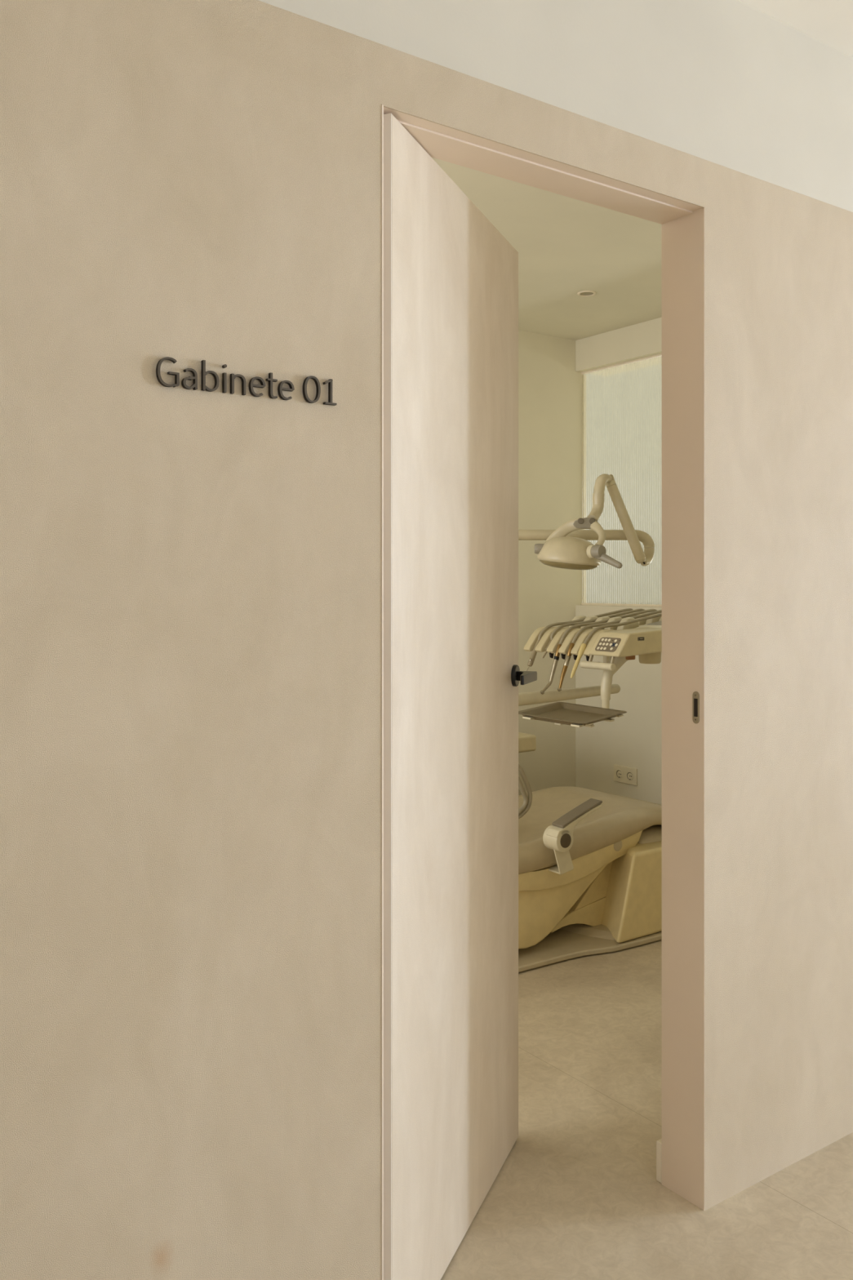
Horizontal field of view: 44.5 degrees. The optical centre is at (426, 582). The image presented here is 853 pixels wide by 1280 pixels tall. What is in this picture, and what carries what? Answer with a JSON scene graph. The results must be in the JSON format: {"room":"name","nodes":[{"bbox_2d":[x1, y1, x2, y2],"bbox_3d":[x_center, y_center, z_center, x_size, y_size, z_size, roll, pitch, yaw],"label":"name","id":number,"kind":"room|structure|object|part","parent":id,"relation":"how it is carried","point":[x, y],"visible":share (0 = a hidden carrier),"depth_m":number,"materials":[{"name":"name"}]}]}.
{"room":"dental clinic","nodes":[
{"label":"dental clinic","id":0,"kind":"room"},
{"bbox_2d":[0,0,852,1279],"bbox_3d":[1.738,0.030,3.077,12.800,2.570,0.117,0,0,-35],"label":"wall","id":1,"kind":"structure","parent":0,"point":[190,580],"depth_m":1.60,"materials":[{"name":"beige paint"}]},
{"bbox_2d":[155,356,337,405],"bbox_3d":[-0.265,-0.303,1.572,0.295,0.044,0.008,0,0,-35],"label":"door sign","id":2,"kind":"object","parent":1,"relation":"attached to","point":[204,373],"visible":1,"depth_m":1.56,"materials":[{"name":"black metal"}]},
{"bbox_2d":[383,113,537,1279],"bbox_3d":[0.090,0.265,2.093,0.083,2.088,0.782,0,0,21],"label":"door","id":3,"kind":"structure","parent":1,"relation":"in","point":[452,674],"depth_m":1.97,"materials":[{"name":"beige paint"}]},
{"bbox_3d":[0.207,0.217,2.424,0.008,0.050,0.050,0,0,21],"label":"handle","id":4,"kind":"part","parent":3,"relation":"part of","materials":[{"name":"black metal"}]},
{"bbox_3d":[0.215,0.217,2.370,0.043,0.021,0.116,0,0,21],"label":"lever","id":5,"kind":"part","parent":3,"relation":"part of","materials":[{"name":"grey metal"}]},
{"bbox_3d":[0.236,0.217,2.362,0.001,0.019,0.114,0,0,21],"label":"lever","id":6,"kind":"part","parent":3,"relation":"part of","materials":[{"name":"grey metal"}]},
{"bbox_2d":[381,104,705,1279],"bbox_3d":[0.221,0.264,1.996,0.806,2.102,0.118,0,0,-35],"label":"door frame","id":7,"kind":"structure","parent":1,"relation":"attached to","point":[682,221],"depth_m":2.21,"materials":[{"name":"paint"}]},
{"bbox_3d":[0.569,0.264,2.199,0.003,0.068,0.018,0,0,-35],"label":"strike plate","id":8,"kind":"part","parent":7,"relation":"part of","materials":[{"name":"silver metal"}]},
{"bbox_2d":[656,1137,662,1182],"bbox_3d":[1.336,1.271,2.873,2.030,0.088,0.018,0,0,-35],"label":"baseboard","id":9,"kind":"structure","parent":1,"relation":"attached to","point":[659,1143],"depth_m":2.28,"materials":[{"name":"white wood"}]},
{"bbox_2d":[518,329,583,795],"bbox_3d":[-1.343,0.030,3.979,5.228,2.570,0.120,0,0,-35],"label":"wall","id":10,"kind":"structure","parent":0,"point":[550,388],"depth_m":5.30,"materials":[{"name":"paint"}]},
{"bbox_2d":[575,317,662,804],"bbox_3d":[1.561,0.030,4.497,0.220,2.570,2.403,0,0,-35],"label":"wall","id":11,"kind":"structure","parent":0,"point":[633,740],"depth_m":5.14,"materials":[{"name":"paint"}]},
{"bbox_2d":[581,353,662,607],"bbox_3d":[1.387,-0.488,4.640,0.030,1.213,1.967,0,0,-35],"label":"window","id":12,"kind":"structure","parent":11,"relation":"in","point":[660,355],"depth_m":5.43,"materials":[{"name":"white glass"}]},
{"bbox_2d":[613,764,637,785],"bbox_3d":[0.976,0.946,5.120,0.011,0.081,0.153,0,0,-35],"label":"wall socket","id":13,"kind":"object","parent":11,"relation":"attached to","point":[626,775],"visible":1,"depth_m":5.11,"materials":[{"name":"white plastic"}]},
{"bbox_2d":[431,0,852,340],"bbox_3d":[2.323,-1.295,2.255,12.800,0.080,7.500,0,0,-35],"label":"ceiling","id":14,"kind":"structure","parent":0,"point":[566,246],"depth_m":3.88,"materials":[{"name":"paint"}]},
{"bbox_2d":[577,290,595,297],"bbox_3d":[0.695,-1.252,4.524,0.082,0.006,0.082,0,0,-35],"label":"recessed light","id":15,"kind":"object","parent":14,"relation":"in","point":[584,293],"visible":1,"depth_m":4.52,"materials":[{"name":"white plastic"}]},
{"bbox_2d":[440,939,852,1279],"bbox_3d":[2.323,1.345,2.255,12.800,0.060,7.500,0,0,-35],"label":"floor","id":16,"kind":"structure","parent":0,"point":[577,1195],"depth_m":2.27,"materials":[{"name":"beige stone"}]},
{"bbox_2d":[518,732,536,818],"bbox_3d":[0.004,0.960,4.171,1.165,0.711,0.929,0,0,-35],"label":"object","id":17,"kind":"object","parent":16,"relation":"on","point":[526,742],"visible":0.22,"depth_m":3.88,"materials":[{"name":"beige plastic"}]},
{"bbox_2d":[518,474,654,569],"bbox_3d":[0.256,0.126,3.837,1.240,1.069,0.367,0,0,0],"label":"lamp","id":18,"kind":"object","parent":17,"relation":"on","point":[567,546],"visible":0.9,"depth_m":3.88,"materials":[{"name":"beige plastic"}]},
{"bbox_3d":[0.417,-0.123,3.817,0.043,0.039,0.039,0,0,4],"label":"pivot knob","id":19,"kind":"part","parent":18,"relation":"part of","materials":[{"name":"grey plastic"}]},
{"bbox_3d":[0.613,-0.109,3.711,0.047,0.045,0.036,0,0,-35],"label":"pivot knob","id":20,"kind":"part","parent":18,"relation":"part of","materials":[{"name":"grey plastic"}]},
{"bbox_3d":[0.641,-0.083,3.691,0.112,0.070,0.032,0,0,40],"label":"handle","id":21,"kind":"part","parent":18,"relation":"part of","materials":[{"name":"grey plastic"}]},
{"bbox_3d":[0.757,-0.227,3.950,0.147,0.296,0.041,0,0,0],"label":"spring arm","id":22,"kind":"part","parent":18,"relation":"part of"},
{"bbox_2d":[518,612,662,727],"bbox_3d":[0.332,0.394,3.914,1.457,0.543,1.153,0,0,-35],"label":"dental instrument unit","id":23,"kind":"object","parent":17,"relation":"on","point":[618,645],"visible":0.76,"depth_m":3.86,"materials":[{"name":"beige plastic"}]},
{"bbox_3d":[0.312,0.443,3.945,1.125,0.059,0.060,0,0,-34],"label":"swing arm","id":24,"kind":"part","parent":23,"relation":"part of","materials":[{"name":"beige plastic"}]},
{"bbox_2d":[518,699,626,727],"bbox_3d":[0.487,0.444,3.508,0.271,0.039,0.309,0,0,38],"label":"tray","id":25,"kind":"object","parent":23,"relation":"on","point":[562,713],"visible":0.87,"depth_m":3.55,"materials":[{"name":"metal"}]},
{"bbox_2d":[526,608,633,671],"bbox_3d":[0.633,0.228,4.181,0.618,0.240,0.021,0,0,-35],"label":"syringe","id":26,"kind":"object","parent":23,"relation":"hanging from","point":[531,661],"visible":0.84,"depth_m":4.08,"materials":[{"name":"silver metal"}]},
{"bbox_2d":[542,608,644,657],"bbox_3d":[0.682,0.199,4.136,0.592,0.182,0.019,0,0,-35],"label":"connector","id":27,"kind":"object","parent":23,"relation":"hanging from","point":[558,628],"visible":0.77,"depth_m":4.07,"materials":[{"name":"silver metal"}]},
{"bbox_2d":[540,608,657,694],"bbox_3d":[0.693,0.262,4.064,0.658,0.309,0.020,0,0,-35],"label":"turbine handpiece","id":28,"kind":"object","parent":23,"relation":"hanging from","point":[556,658],"visible":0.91,"depth_m":3.94,"materials":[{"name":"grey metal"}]},
{"bbox_3d":[0.730,0.334,4.233,0.027,0.193,0.027,0,0,-35],"label":"arm post","id":29,"kind":"part","parent":23,"relation":"part of","materials":[{"name":"beige plastic"}]},
{"bbox_2d":[557,609,662,691],"bbox_3d":[0.742,0.255,4.016,0.634,0.294,0.019,0,0,-35],"label":"contra angle handpiece","id":30,"kind":"object","parent":23,"relation":"hanging from","point":[567,659],"visible":0.84,"depth_m":3.88,"materials":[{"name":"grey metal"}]},
{"bbox_3d":[0.521,0.292,3.859,0.030,0.042,0.019,0,0,-35],"label":"motor","id":31,"kind":"part","parent":30,"relation":"part of","materials":[{"name":"metal"}]},
{"bbox_2d":[570,613,662,678],"bbox_3d":[0.780,0.228,3.963,0.633,0.241,0.020,0,0,-35],"label":"suction tip","id":32,"kind":"object","parent":23,"relation":"hanging from","point":[583,646],"visible":0.69,"depth_m":3.85,"materials":[{"name":"plastic"}]},
{"bbox_3d":[0.735,0.270,3.758,0.033,0.019,0.020,0,0,-35],"label":"release lever","id":33,"kind":"part","parent":23,"relation":"part of","materials":[{"name":"orange plastic"}]},
{"bbox_2d":[518,786,662,972],"bbox_3d":[0.218,0.897,3.829,2.527,0.836,0.776,0,0,-35],"label":"dental chair","id":34,"kind":"object","parent":16,"relation":"on","point":[590,860],"visible":0.45,"depth_m":3.77,"materials":[{"name":"beige plastic"}]},
{"bbox_3d":[0.451,0.878,3.571,0.081,0.081,0.072,0,0,-35],"label":"armrest","id":35,"kind":"part","parent":34,"relation":"part of","materials":[{"name":"beige plastic"}]},
{"bbox_3d":[0.511,0.824,3.604,0.215,0.101,0.054,0,0,-35],"label":"arm","id":36,"kind":"part","parent":34,"relation":"part of","materials":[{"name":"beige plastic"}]},
{"bbox_2d":[518,786,662,874],"bbox_3d":[0.571,0.980,4.065,1.665,0.260,0.601,0,0,-35],"label":"seat cushion","id":37,"kind":"object","parent":34,"relation":"on","point":[604,841],"depth_m":3.85,"materials":[{"name":"beige leather"}]},
{"bbox_3d":[0.372,1.301,3.943,1.460,0.020,0.768,0,0,-35],"label":"plate","id":38,"kind":"part","parent":34,"relation":"part of","materials":[{"name":"grey plastic"}]}
]}

